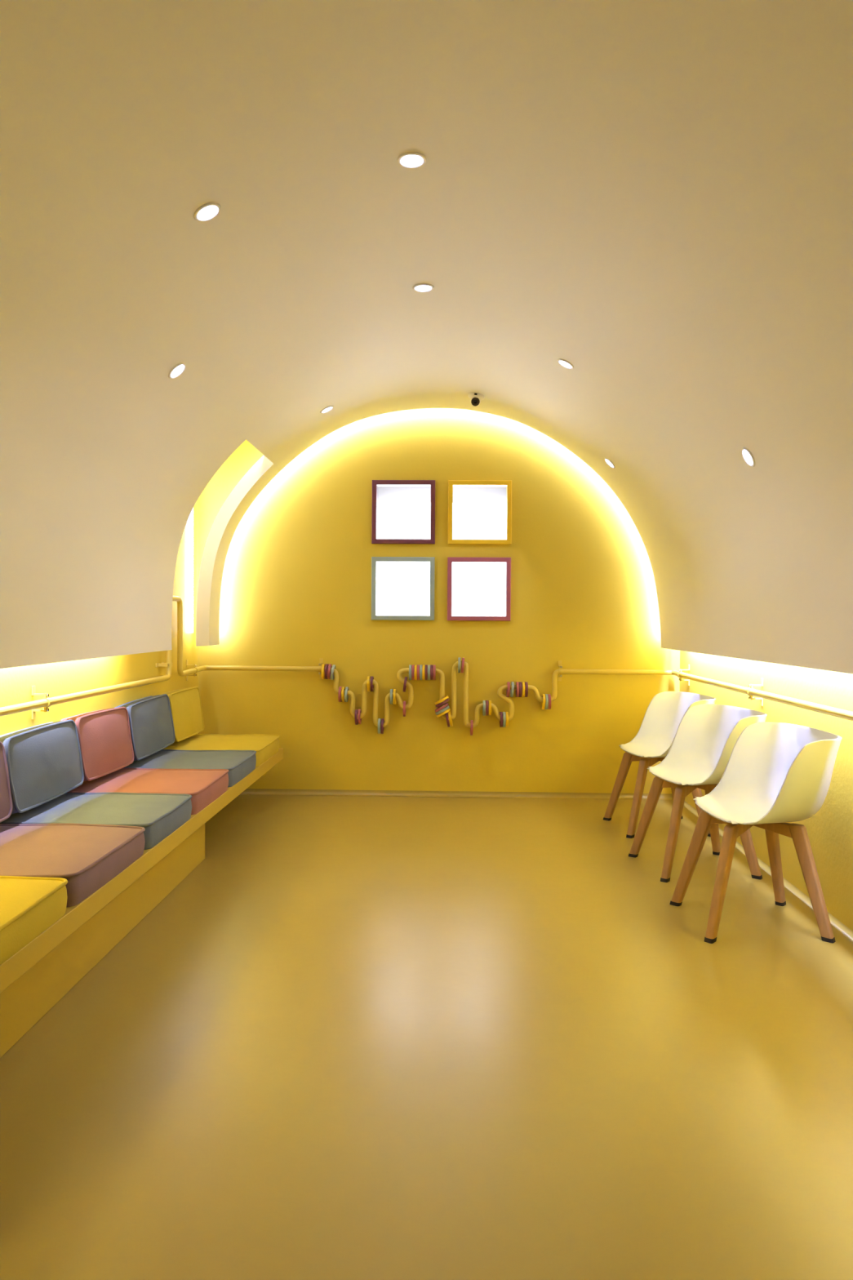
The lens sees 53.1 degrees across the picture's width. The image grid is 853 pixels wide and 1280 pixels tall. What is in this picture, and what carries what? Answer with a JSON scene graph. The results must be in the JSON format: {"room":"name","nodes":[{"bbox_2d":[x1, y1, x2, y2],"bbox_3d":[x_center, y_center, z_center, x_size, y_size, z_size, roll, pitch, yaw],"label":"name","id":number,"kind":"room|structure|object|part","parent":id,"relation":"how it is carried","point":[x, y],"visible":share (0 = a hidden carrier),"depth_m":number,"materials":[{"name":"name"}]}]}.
{"room":"waiting room","nodes":[
{"label":"waiting room","id":0,"kind":"room"},
{"bbox_2d":[0,498,198,735],"bbox_3d":[-1.747,-0.229,1.550,0.150,2.760,8.510,0,1,2],"label":"wall","id":1,"kind":"structure","parent":0,"point":[59,678],"depth_m":4.24,"materials":[{"name":"yellow paint"}]},
{"bbox_2d":[186,508,193,632],"bbox_3d":[-1.549,-0.622,5.592,0.014,1.150,0.090,0,1,2],"label":"trim","id":2,"kind":"structure","parent":1,"relation":"attached to","point":[190,521],"depth_m":5.57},
{"bbox_2d":[0,0,852,674],"bbox_3d":[-0.032,-0.678,1.490,3.077,1.644,8.210,0,1,2],"label":"ceiling","id":3,"kind":"structure","parent":0,"point":[652,198],"depth_m":2.75,"materials":[{"name":"white paint"}]},
{"bbox_2d":[168,362,186,378],"bbox_3d":[-1.001,-1.080,3.417,0.070,0.065,0.089,0,1,-2],"label":"recessed light","id":4,"kind":"object","parent":3,"relation":"in","point":[178,369],"visible":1,"depth_m":3.41,"materials":[{"name":"white ceramic"}]},
{"bbox_2d":[193,202,221,222],"bbox_3d":[-0.671,-1.308,2.606,0.082,0.047,0.089,0,1,-3],"label":"recessed light","id":5,"kind":"object","parent":3,"relation":"in","point":[206,212],"visible":1,"depth_m":2.60,"materials":[{"name":"white plastic"}]},
{"bbox_2d":[320,405,333,413],"bbox_3d":[-0.593,-1.372,5.073,0.082,0.046,0.089,1,1,6],"label":"recessed light","id":6,"kind":"object","parent":3,"relation":"in","point":[329,408],"visible":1,"depth_m":5.07,"materials":[{"name":"white plastic"}]},
{"bbox_2d":[396,151,426,168],"bbox_3d":[-0.044,-1.440,2.560,0.089,0.010,0.089,-1,1,2],"label":"recessed light","id":7,"kind":"object","parent":3,"relation":"in","point":[409,160],"visible":1,"depth_m":2.56,"materials":[{"name":"white ceramic"}]},
{"bbox_2d":[413,283,434,292],"bbox_3d":[-0.013,-1.464,3.545,0.089,0.010,0.089,-1,1,2],"label":"recessed light","id":8,"kind":"object","parent":3,"relation":"in","point":[421,287],"visible":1,"depth_m":3.54,"materials":[{"name":"white plastic"}]},
{"bbox_2d":[468,392,484,406],"bbox_3d":[0.302,-1.454,5.182,0.099,0.084,0.099,-1,2,-44],"label":"security camera","id":9,"kind":"object","parent":3,"relation":"attached to","point":[476,398],"visible":1,"depth_m":5.15,"materials":[{"name":"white plastic"}]},
{"bbox_2d":[557,359,573,368],"bbox_3d":[0.674,-1.335,4.122,0.082,0.047,0.089,1,1,6],"label":"recessed light","id":10,"kind":"object","parent":3,"relation":"in","point":[564,363],"visible":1,"depth_m":4.12,"materials":[{"name":"white ceramic"}]},
{"bbox_2d":[604,457,615,468],"bbox_3d":[1.107,-1.069,5.144,0.068,0.067,0.089,0,1,5],"label":"recessed light","id":11,"kind":"object","parent":3,"relation":"in","point":[608,461],"visible":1,"depth_m":5.14,"materials":[{"name":"white ceramic"}]},
{"bbox_2d":[741,447,755,466],"bbox_3d":[1.281,-0.728,3.392,0.050,0.080,0.089,0,1,2],"label":"recessed light","id":12,"kind":"object","parent":3,"relation":"in","point":[748,456],"visible":1,"depth_m":3.39,"materials":[{"name":"white ceramic"}]},
{"bbox_2d":[0,794,852,1279],"bbox_3d":[-0.051,1.220,1.637,3.556,0.120,8.710,0,1,2],"label":"floor","id":13,"kind":"structure","parent":0,"point":[362,1037],"depth_m":2.27,"materials":[{"name":"yellow plastic"}]},
{"bbox_2d":[0,747,283,1057],"bbox_3d":[-1.374,0.984,1.574,0.610,0.338,8.219,0,1,2],"label":"bench","id":14,"kind":"object","parent":13,"relation":"on","point":[40,974],"visible":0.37,"depth_m":2.84,"materials":[{"name":"yellow paint"}]},
{"bbox_2d":[0,875,67,964],"bbox_3d":[-1.355,0.746,2.213,0.626,0.105,0.610,0,1,2],"label":"seat cushion","id":15,"kind":"object","parent":14,"relation":"on","point":[29,905],"visible":1,"depth_m":2.31,"materials":[{"name":"yellow fabric"}]},
{"bbox_2d":[0,822,145,906],"bbox_3d":[-1.338,0.731,2.833,0.626,0.106,0.624,0,1,2],"label":"seat cushion","id":16,"kind":"object","parent":14,"relation":"on","point":[89,856],"visible":0.87,"depth_m":2.79,"materials":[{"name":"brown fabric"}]},
{"bbox_2d":[0,741,12,822],"bbox_3d":[-1.579,0.513,2.804,0.139,0.304,0.613,0,1,2],"label":"cushion","id":17,"kind":"object","parent":16,"relation":"on","point":[6,801],"visible":1,"depth_m":3.08,"materials":[{"name":"pink fabric"}]},
{"bbox_2d":[0,791,191,849],"bbox_3d":[-1.320,0.716,3.429,0.627,0.106,0.560,0,1,2],"label":"seat cushion","id":18,"kind":"object","parent":14,"relation":"on","point":[160,815],"visible":0.64,"depth_m":3.36,"materials":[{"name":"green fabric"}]},
{"bbox_2d":[0,719,84,813],"bbox_3d":[-1.559,0.498,3.422,0.139,0.305,0.594,0,1,2],"label":"cushion","id":19,"kind":"object","parent":18,"relation":"on","point":[45,762],"visible":0.97,"depth_m":3.36,"materials":[{"name":"blue fabric"}]},
{"bbox_2d":[66,768,228,814],"bbox_3d":[-1.304,0.702,4.016,0.626,0.106,0.607,0,1,2],"label":"seat cushion","id":20,"kind":"object","parent":14,"relation":"on","point":[205,786],"visible":0.61,"depth_m":3.94,"materials":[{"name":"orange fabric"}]},
{"bbox_2d":[60,706,133,781],"bbox_3d":[-1.542,0.484,4.017,0.138,0.306,0.584,0,1,2],"label":"cushion","id":21,"kind":"object","parent":20,"relation":"on","point":[106,747],"visible":0.78,"depth_m":3.95,"materials":[{"name":"pink fabric"}]},
{"bbox_2d":[123,749,256,786],"bbox_3d":[-1.287,0.687,4.622,0.626,0.106,0.600,0,1,2],"label":"seat cushion","id":22,"kind":"object","parent":14,"relation":"on","point":[239,764],"visible":0.64,"depth_m":4.55,"materials":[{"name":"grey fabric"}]},
{"bbox_2d":[115,693,174,760],"bbox_3d":[-1.527,0.469,4.631,0.140,0.308,0.626,0,1,2],"label":"cushion","id":23,"kind":"object","parent":22,"relation":"on","point":[150,717],"visible":0.81,"depth_m":4.57,"materials":[{"name":"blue fabric"}]},
{"bbox_2d":[163,733,279,766],"bbox_3d":[-1.269,0.672,5.258,0.627,0.105,0.665,0,1,2],"label":"seat cushion","id":24,"kind":"object","parent":14,"relation":"on","point":[266,746],"visible":0.53,"depth_m":5.18,"materials":[{"name":"yellow fabric"}]},
{"bbox_2d":[160,686,204,742],"bbox_3d":[-1.510,0.454,5.242,0.136,0.305,0.583,0,1,1],"label":"cushion","id":25,"kind":"object","parent":24,"relation":"on","point":[185,704],"visible":0.7,"depth_m":5.19,"materials":[{"name":"yellow fabric"}]},
{"bbox_2d":[603,691,716,838],"bbox_3d":[1.353,0.703,4.945,0.535,0.769,0.553,0,1,-6],"label":"tub chair","id":26,"kind":"object","parent":13,"relation":"on","point":[653,741],"visible":0.69,"depth_m":5.11,"materials":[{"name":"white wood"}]},
{"bbox_3d":[1.151,0.867,5.093,0.178,0.408,0.044,1,2,33],"label":"leg","id":27,"kind":"part","parent":26,"relation":"part of","materials":[{"name":"brown wood"}]},
{"bbox_3d":[1.184,0.875,4.767,0.178,0.408,0.044,-1,2,-44],"label":"leg","id":28,"kind":"part","parent":26,"relation":"part of","materials":[{"name":"brown wood"}]},
{"bbox_3d":[1.490,0.868,5.128,0.041,0.408,0.165,2,2,41],"label":"leg","id":29,"kind":"part","parent":26,"relation":"part of","materials":[{"name":"brown wood"}]},
{"bbox_3d":[1.523,0.876,4.802,0.165,0.408,0.041,1,2,37],"label":"leg","id":30,"kind":"part","parent":26,"relation":"part of","materials":[{"name":"brown wood"}]},
{"bbox_2d":[628,703,767,882],"bbox_3d":[1.320,0.723,4.159,0.535,0.769,0.553,0,1,-7],"label":"tub chair","id":31,"kind":"object","parent":13,"relation":"on","point":[706,736],"visible":0.79,"depth_m":4.30,"materials":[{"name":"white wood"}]},
{"bbox_3d":[1.116,0.886,4.304,0.178,0.408,0.044,1,2,32],"label":"leg","id":32,"kind":"part","parent":31,"relation":"part of","materials":[{"name":"brown wood"}]},
{"bbox_3d":[1.155,0.894,3.978,0.044,0.408,0.178,2,2,45],"label":"leg","id":33,"kind":"part","parent":31,"relation":"part of","materials":[{"name":"brown wood"}]},
{"bbox_3d":[1.454,0.887,4.344,0.041,0.408,0.165,2,2,40],"label":"leg","id":34,"kind":"part","parent":31,"relation":"part of","materials":[{"name":"brown wood"}]},
{"bbox_3d":[1.493,0.895,4.019,0.165,0.408,0.041,1,2,36],"label":"leg","id":35,"kind":"part","parent":31,"relation":"part of","materials":[{"name":"brown wood"}]},
{"bbox_2d":[669,721,841,943],"bbox_3d":[1.305,0.741,3.401,0.535,0.769,0.553,0,1,-1],"label":"tub chair","id":36,"kind":"object","parent":13,"relation":"on","point":[775,774],"visible":1,"depth_m":3.40,"materials":[{"name":"white plastic"}]},
{"bbox_3d":[1.115,0.904,3.564,0.178,0.408,0.044,1,2,37],"label":"leg","id":37,"kind":"part","parent":36,"relation":"part of","materials":[{"name":"brown wood"}]},
{"bbox_3d":[1.123,0.912,3.236,0.178,0.408,0.044,-1,2,-40],"label":"leg","id":38,"kind":"part","parent":36,"relation":"part of","materials":[{"name":"brown wood"}]},
{"bbox_3d":[1.456,0.906,3.572,0.165,0.408,0.041,-1,2,-44],"label":"leg","id":39,"kind":"part","parent":36,"relation":"part of","materials":[{"name":"brown wood"}]},
{"bbox_3d":[1.464,0.914,3.245,0.165,0.408,0.041,2,2,42],"label":"leg","id":40,"kind":"part","parent":36,"relation":"part of","materials":[{"name":"brown wood"}]},
{"bbox_2d":[198,408,679,793],"bbox_3d":[0.077,-0.322,5.799,3.256,2.760,0.090,0,1,2],"label":"wall","id":41,"kind":"structure","parent":0,"point":[296,583],"depth_m":5.76,"materials":[{"name":"yellow paint"}]},
{"bbox_2d":[371,480,435,544],"bbox_3d":[-0.153,-0.861,5.764,0.425,0.425,0.088,0,1,2],"label":"window","id":42,"kind":"structure","parent":41,"relation":"in","point":[375,483],"depth_m":5.72,"materials":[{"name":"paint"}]},
{"bbox_2d":[377,486,506,502],"bbox_3d":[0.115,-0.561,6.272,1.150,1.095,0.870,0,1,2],"label":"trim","id":43,"kind":"structure","parent":41,"relation":"attached to","point":[384,494],"depth_m":6.28,"materials":[{"name":"grey"}]},
{"bbox_2d":[240,788,672,799],"bbox_3d":[0.066,1.041,5.770,3.256,0.035,0.035,0,1,2],"label":"baseboard","id":44,"kind":"structure","parent":41,"relation":"attached to","point":[248,791],"depth_m":5.78,"materials":[{"name":"yellow paint"}]},
{"bbox_2d":[447,557,511,621],"bbox_3d":[0.354,-0.343,5.763,0.425,0.425,0.088,0,1,2],"label":"window","id":45,"kind":"structure","parent":41,"relation":"in","point":[450,560],"depth_m":5.72,"materials":[{"name":"red paint"}]},
{"bbox_2d":[448,480,511,544],"bbox_3d":[0.358,-0.856,5.750,0.425,0.425,0.088,0,1,2],"label":"window","id":46,"kind":"structure","parent":41,"relation":"in","point":[451,483],"depth_m":5.71,"materials":[{"name":"yellow paint"}]},
{"bbox_2d":[680,650,852,930],"bbox_3d":[1.658,-0.205,1.454,0.150,2.760,8.510,0,1,2],"label":"wall","id":47,"kind":"structure","parent":0,"point":[830,829],"depth_m":3.61,"materials":[{"name":"yellow paint"}]},
{"bbox_2d":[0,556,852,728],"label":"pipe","id":48,"kind":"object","parent":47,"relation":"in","point":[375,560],"depth_m":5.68,"materials":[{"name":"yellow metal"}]},
{"bbox_2d":[320,663,325,679],"bbox_3d":[-0.692,0.212,5.729,0.020,0.103,0.103,0,1,2],"label":"ring","id":49,"kind":"object","parent":48,"relation":"hanging from","point":[322,673],"visible":0.88,"depth_m":5.69,"materials":[{"name":"yellow paint"}]},
{"bbox_2d":[324,663,328,679],"bbox_3d":[-0.669,0.212,5.728,0.020,0.103,0.103,0,1,2],"label":"ring","id":50,"kind":"object","parent":48,"relation":"hanging from","point":[326,664],"visible":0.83,"depth_m":5.69,"materials":[{"name":"pink paint"}]},
{"bbox_2d":[327,663,332,679],"bbox_3d":[-0.650,0.212,5.727,0.023,0.104,0.103,0,1,2],"label":"ring","id":51,"kind":"object","parent":48,"relation":"hanging from","point":[330,665],"visible":0.88,"depth_m":5.69,"materials":[{"name":"red paint"}]},
{"bbox_2d":[330,664,335,679],"bbox_3d":[-0.628,0.217,5.727,0.032,0.104,0.103,0,1,2],"label":"ring","id":52,"kind":"object","parent":48,"relation":"hanging from","point":[333,668],"visible":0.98,"depth_m":5.69,"materials":[{"name":"teal paint"}]},
{"bbox_2d":[337,686,342,702],"bbox_3d":[-0.579,0.364,5.729,0.020,0.103,0.103,0,1,2],"label":"ring","id":53,"kind":"object","parent":48,"relation":"hanging from","point":[340,687],"visible":0.87,"depth_m":5.69,"materials":[{"name":"red paint"}]},
{"bbox_2d":[341,686,345,702],"bbox_3d":[-0.558,0.364,5.729,0.016,0.103,0.103,0,1,2],"label":"ring","id":54,"kind":"object","parent":48,"relation":"hanging from","point":[343,689],"visible":0.89,"depth_m":5.69,"materials":[{"name":"yellow paint"}]},
{"bbox_2d":[344,686,348,702],"bbox_3d":[-0.536,0.366,5.728,0.023,0.104,0.103,0,1,2],"label":"ring","id":55,"kind":"object","parent":48,"relation":"hanging from","point":[346,696],"visible":0.97,"depth_m":5.69,"materials":[{"name":"teal paint"}]},
{"bbox_2d":[354,709,358,724],"bbox_3d":[-0.469,0.517,5.730,0.016,0.103,0.103,0,1,2],"label":"ring","id":56,"kind":"object","parent":48,"relation":"hanging from","point":[356,710],"visible":0.87,"depth_m":5.68,"materials":[{"name":"pink paint"}]},
{"bbox_2d":[357,709,361,724],"bbox_3d":[-0.449,0.515,5.729,0.016,0.103,0.103,0,1,2],"label":"ring","id":57,"kind":"object","parent":48,"relation":"hanging from","point":[359,720],"visible":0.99,"depth_m":5.69,"materials":[{"name":"red paint"}]},
{"bbox_2d":[366,675,370,691],"bbox_3d":[-0.387,0.295,5.722,0.016,0.103,0.103,-1,1,2],"label":"ring","id":58,"kind":"object","parent":48,"relation":"hanging from","point":[368,683],"visible":0.97,"depth_m":5.68,"materials":[{"name":"yellow paint"}]},
{"bbox_2d":[369,675,373,691],"bbox_3d":[-0.365,0.295,5.721,0.016,0.103,0.103,0,1,2],"label":"ring","id":59,"kind":"object","parent":48,"relation":"hanging from","point":[371,677],"visible":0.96,"depth_m":5.68,"materials":[{"name":"pink paint"}]},
{"bbox_2d":[377,718,381,733],"bbox_3d":[-0.316,0.578,5.727,0.016,0.103,0.103,1,1,2],"label":"ring","id":60,"kind":"object","parent":48,"relation":"hanging from","point":[379,719],"visible":0.88,"depth_m":5.68,"materials":[{"name":"teal paint"}]},
{"bbox_2d":[380,718,384,733],"bbox_3d":[-0.295,0.579,5.726,0.021,0.104,0.103,0,1,2],"label":"ring","id":61,"kind":"object","parent":48,"relation":"hanging from","point":[382,727],"visible":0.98,"depth_m":5.69,"materials":[{"name":"pink paint"}]},
{"bbox_2d":[390,688,393,704],"bbox_3d":[-0.234,0.380,5.720,0.016,0.103,0.103,0,1,2],"label":"ring","id":62,"kind":"object","parent":48,"relation":"hanging from","point":[391,690],"visible":0.98,"depth_m":5.68,"materials":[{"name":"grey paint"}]},
{"bbox_2d":[393,688,396,704],"bbox_3d":[-0.213,0.380,5.719,0.016,0.103,0.103,0,1,2],"label":"ring","id":63,"kind":"object","parent":48,"relation":"hanging from","point":[394,690],"visible":0.98,"depth_m":5.68,"materials":[{"name":"yellow paint"}]},
{"bbox_2d":[403,701,406,716],"bbox_3d":[-0.147,0.461,5.719,0.016,0.103,0.103,1,1,2],"label":"ring","id":64,"kind":"object","parent":48,"relation":"hanging from","point":[404,702],"visible":0.98,"depth_m":5.68,"materials":[{"name":"red paint"}]},
{"bbox_2d":[403,676,407,692],"bbox_3d":[-0.143,0.297,5.715,0.030,0.104,0.103,0,1,2],"label":"ring","id":65,"kind":"object","parent":48,"relation":"hanging from","point":[406,677],"visible":0.99,"depth_m":5.67,"materials":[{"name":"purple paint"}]},
{"bbox_2d":[408,664,411,679],"bbox_3d":[-0.108,0.217,5.712,0.016,0.103,0.103,0,1,2],"label":"ring","id":66,"kind":"object","parent":48,"relation":"attached to","point":[410,665],"visible":0.85,"depth_m":5.67,"materials":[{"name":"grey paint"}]},
{"bbox_2d":[411,664,414,679],"bbox_3d":[-0.090,0.217,5.712,0.016,0.103,0.103,0,1,2],"label":"ring","id":67,"kind":"object","parent":48,"relation":"hanging from","point":[412,665],"visible":0.96,"depth_m":5.67,"materials":[{"name":"red paint"}]},
{"bbox_2d":[413,664,417,679],"bbox_3d":[-0.072,0.217,5.711,0.016,0.103,0.103,0,1,2],"label":"ring","id":68,"kind":"object","parent":48,"relation":"hanging from","point":[415,665],"visible":0.9,"depth_m":5.67,"materials":[{"name":"yellow paint"}]},
{"bbox_2d":[417,664,419,679],"bbox_3d":[-0.054,0.217,5.711,0.016,0.103,0.103,0,1,2],"label":"ring","id":69,"kind":"object","parent":48,"relation":"hanging from","point":[418,665],"visible":0.87,"depth_m":5.67,"materials":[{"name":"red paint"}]},
{"bbox_2d":[419,664,422,679],"bbox_3d":[-0.036,0.217,5.710,0.016,0.103,0.103,0,1,2],"label":"ring","id":70,"kind":"object","parent":48,"relation":"hanging from","point":[420,665],"visible":0.87,"depth_m":5.67,"materials":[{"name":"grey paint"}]},
{"bbox_2d":[422,664,425,679],"bbox_3d":[-0.019,0.217,5.710,0.016,0.103,0.103,0,1,2],"label":"ring","id":71,"kind":"object","parent":48,"relation":"hanging from","point":[424,665],"visible":0.99,"depth_m":5.67,"materials":[{"name":"yellow paint"}]},
{"bbox_3d":[-0.045,0.260,1.591,3.255,0.858,8.345,0,1,2],"label":"pipe rail","id":72,"kind":"part","parent":48,"relation":"part of","materials":[{"name":"yellow metal"}]},
{"bbox_2d":[425,664,427,679],"bbox_3d":[-0.001,0.217,5.709,0.016,0.103,0.103,0,1,2],"label":"ring","id":73,"kind":"object","parent":48,"relation":"hanging from","point":[426,665],"visible":0.99,"depth_m":5.67,"materials":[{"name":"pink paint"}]},
{"bbox_2d":[427,664,430,679],"bbox_3d":[0.017,0.217,5.709,0.016,0.103,0.103,0,1,2],"label":"ring","id":74,"kind":"object","parent":48,"relation":"hanging from","point":[428,665],"visible":0.83,"depth_m":5.66,"materials":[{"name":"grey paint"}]},
{"bbox_2d":[430,664,432,679],"bbox_3d":[0.035,0.217,5.708,0.016,0.103,0.103,0,1,2],"label":"ring","id":75,"kind":"object","parent":48,"relation":"hanging from","point":[431,665],"visible":0.87,"depth_m":5.66,"materials":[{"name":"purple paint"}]},
{"bbox_2d":[432,664,435,679],"bbox_3d":[0.052,0.217,5.708,0.016,0.103,0.103,0,1,2],"label":"ring","id":76,"kind":"object","parent":48,"relation":"hanging from","point":[434,665],"visible":0.98,"depth_m":5.67,"materials":[{"name":"red paint"}]},
{"bbox_2d":[435,707,450,717],"bbox_3d":[0.113,0.486,5.713,0.096,0.064,0.103,1,1,6],"label":"ring","id":77,"kind":"object","parent":48,"relation":"on","point":[447,709],"visible":0.83,"depth_m":5.67,"materials":[{"name":"yellow paint"}]},
{"bbox_2d":[435,705,449,715],"bbox_3d":[0.106,0.469,5.712,0.096,0.064,0.103,1,1,6],"label":"ring","id":78,"kind":"object","parent":77,"relation":"on","point":[447,706],"visible":0.84,"depth_m":5.67,"materials":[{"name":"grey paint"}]},
{"bbox_2d":[434,702,448,711],"bbox_3d":[0.101,0.450,5.712,0.096,0.064,0.103,1,1,6],"label":"ring","id":79,"kind":"object","parent":78,"relation":"on","point":[446,704],"visible":0.98,"depth_m":5.67,"materials":[{"name":"red paint"}]},
{"bbox_2d":[435,697,449,707],"bbox_3d":[0.106,0.421,5.711,0.096,0.064,0.103,1,1,6],"label":"ring","id":80,"kind":"object","parent":79,"relation":"on","point":[447,700],"visible":0.88,"depth_m":5.67,"materials":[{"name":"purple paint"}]},
{"bbox_2d":[434,695,448,704],"bbox_3d":[0.101,0.401,5.711,0.096,0.064,0.103,1,1,6],"label":"ring","id":81,"kind":"object","parent":80,"relation":"on","point":[446,697],"visible":1,"depth_m":5.67,"materials":[{"name":"yellow paint"}]},
{"bbox_2d":[445,712,449,727],"bbox_3d":[0.141,0.531,5.713,0.033,0.104,0.103,0,1,2],"label":"ring","id":82,"kind":"object","parent":48,"relation":"on","point":[446,713],"visible":0.94,"depth_m":5.67,"materials":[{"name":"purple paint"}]},
{"bbox_2d":[448,711,453,726],"bbox_3d":[0.160,0.528,5.712,0.033,0.104,0.103,0,1,2],"label":"ring","id":83,"kind":"object","parent":48,"relation":"attached to","point":[449,712],"visible":0.98,"depth_m":5.67,"materials":[{"name":"yellow paint"}]},
{"bbox_2d":[457,657,460,672],"bbox_3d":[0.219,0.168,5.702,0.016,0.103,0.103,1,1,2],"label":"ring","id":84,"kind":"object","parent":48,"relation":"attached to","point":[459,658],"visible":1,"depth_m":5.66,"materials":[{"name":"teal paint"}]},
{"bbox_2d":[461,657,464,672],"bbox_3d":[0.242,0.169,5.701,0.025,0.104,0.103,0,1,2],"label":"ring","id":85,"kind":"object","parent":48,"relation":"hanging from","point":[463,659],"visible":0.98,"depth_m":5.66,"materials":[{"name":"red paint"}]},
{"bbox_2d":[470,720,473,735],"bbox_3d":[0.302,0.587,5.710,0.016,0.103,0.103,1,1,2],"label":"ring","id":86,"kind":"object","parent":48,"relation":"hanging from","point":[471,721],"visible":0.99,"depth_m":5.67,"materials":[{"name":"red paint"}]},
{"bbox_2d":[482,700,485,715],"bbox_3d":[0.385,0.455,5.704,0.016,0.103,0.103,0,1,2],"label":"ring","id":87,"kind":"object","parent":48,"relation":"hanging from","point":[483,701],"visible":0.97,"depth_m":5.66,"materials":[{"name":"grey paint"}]},
{"bbox_2d":[485,700,488,715],"bbox_3d":[0.405,0.454,5.704,0.016,0.103,0.103,0,1,2],"label":"ring","id":88,"kind":"object","parent":48,"relation":"hanging from","point":[486,701],"visible":0.91,"depth_m":5.66,"materials":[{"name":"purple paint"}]},
{"bbox_2d":[488,700,491,715],"bbox_3d":[0.424,0.454,5.703,0.016,0.103,0.103,0,1,2],"label":"ring","id":89,"kind":"object","parent":48,"relation":"hanging from","point":[490,701],"visible":0.9,"depth_m":5.66,"materials":[{"name":"yellow paint"}]},
{"bbox_2d":[499,711,502,727],"bbox_3d":[0.499,0.531,5.703,0.016,0.103,0.103,0,1,2],"label":"ring","id":90,"kind":"object","parent":48,"relation":"hanging from","point":[500,713],"visible":0.98,"depth_m":5.66,"materials":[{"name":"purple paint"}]},
{"bbox_2d":[502,711,506,727],"bbox_3d":[0.518,0.531,5.702,0.016,0.103,0.103,0,1,2],"label":"ring","id":91,"kind":"object","parent":48,"relation":"hanging from","point":[504,713],"visible":0.85,"depth_m":5.66,"materials":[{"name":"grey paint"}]},
{"bbox_2d":[505,711,508,727],"bbox_3d":[0.538,0.531,5.702,0.016,0.103,0.103,0,1,2],"label":"ring","id":92,"kind":"object","parent":48,"relation":"hanging from","point":[506,713],"visible":0.88,"depth_m":5.66,"materials":[{"name":"yellow paint"}]},
{"bbox_2d":[506,681,510,697],"bbox_3d":[0.545,0.330,5.697,0.021,0.104,0.103,0,1,2],"label":"ring","id":93,"kind":"object","parent":48,"relation":"hanging from","point":[508,691],"visible":0.98,"depth_m":5.66,"materials":[{"name":"red paint"}]},
{"bbox_2d":[510,681,514,697],"bbox_3d":[0.572,0.330,5.696,0.023,0.104,0.103,0,1,2],"label":"ring","id":94,"kind":"object","parent":48,"relation":"hanging from","point":[512,690],"visible":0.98,"depth_m":5.65,"materials":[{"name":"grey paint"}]},
{"bbox_2d":[515,681,519,697],"bbox_3d":[0.607,0.330,5.695,0.016,0.103,0.103,0,1,2],"label":"ring","id":95,"kind":"object","parent":48,"relation":"hanging from","point":[517,682],"visible":0.98,"depth_m":5.65,"materials":[{"name":"red paint"}]},
{"bbox_2d":[519,681,522,697],"bbox_3d":[0.626,0.330,5.694,0.016,0.103,0.103,0,1,2],"label":"ring","id":96,"kind":"object","parent":48,"relation":"hanging from","point":[520,682],"visible":0.88,"depth_m":5.65,"materials":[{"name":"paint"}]},
{"bbox_2d":[521,681,524,697],"bbox_3d":[0.646,0.330,5.694,0.016,0.103,0.103,0,1,2],"label":"ring","id":97,"kind":"object","parent":48,"relation":"hanging from","point":[522,682],"visible":0.85,"depth_m":5.65,"materials":[{"name":"yellow paint"}]},
{"bbox_2d":[524,681,528,697],"bbox_3d":[0.665,0.330,5.693,0.016,0.103,0.103,0,1,2],"label":"ring","id":98,"kind":"object","parent":48,"relation":"hanging from","point":[526,682],"visible":0.88,"depth_m":5.65,"materials":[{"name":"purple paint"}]},
{"bbox_2d":[541,693,545,709],"bbox_3d":[0.780,0.412,5.692,0.021,0.104,0.103,0,1,2],"label":"ring","id":99,"kind":"object","parent":48,"relation":"hanging from","point":[543,704],"visible":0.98,"depth_m":5.65,"materials":[{"name":"yellow paint"}]},
{"bbox_2d":[544,693,548,709],"bbox_3d":[0.799,0.411,5.691,0.016,0.103,0.103,1,1,2],"label":"ring","id":100,"kind":"object","parent":48,"relation":"hanging from","point":[546,695],"visible":0.85,"depth_m":5.65,"materials":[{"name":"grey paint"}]},
{"bbox_2d":[547,693,551,709],"bbox_3d":[0.819,0.411,5.691,0.020,0.103,0.103,0,1,2],"label":"ring","id":101,"kind":"object","parent":48,"relation":"hanging from","point":[548,695],"visible":0.85,"depth_m":5.65,"materials":[{"name":"red paint"}]},
{"bbox_2d":[684,801,852,941],"bbox_3d":[1.565,1.161,1.565,0.022,0.022,8.360,0,1,2],"label":"baseboard","id":102,"kind":"structure","parent":47,"relation":"attached to","point":[803,897],"depth_m":3.77,"materials":[{"name":"yellow plastic"}]},
{"label":"outside","id":103,"kind":"structure","parent":0,"visible":0},
{"bbox_2d":[377,502,506,616],"bbox_3d":[0.127,-0.572,6.722,1.150,1.095,0.030,0,1,2],"label":"sky","id":104,"kind":"structure","parent":103,"point":[403,588],"depth_m":6.71,"materials":[{"name":"white"}]}
]}

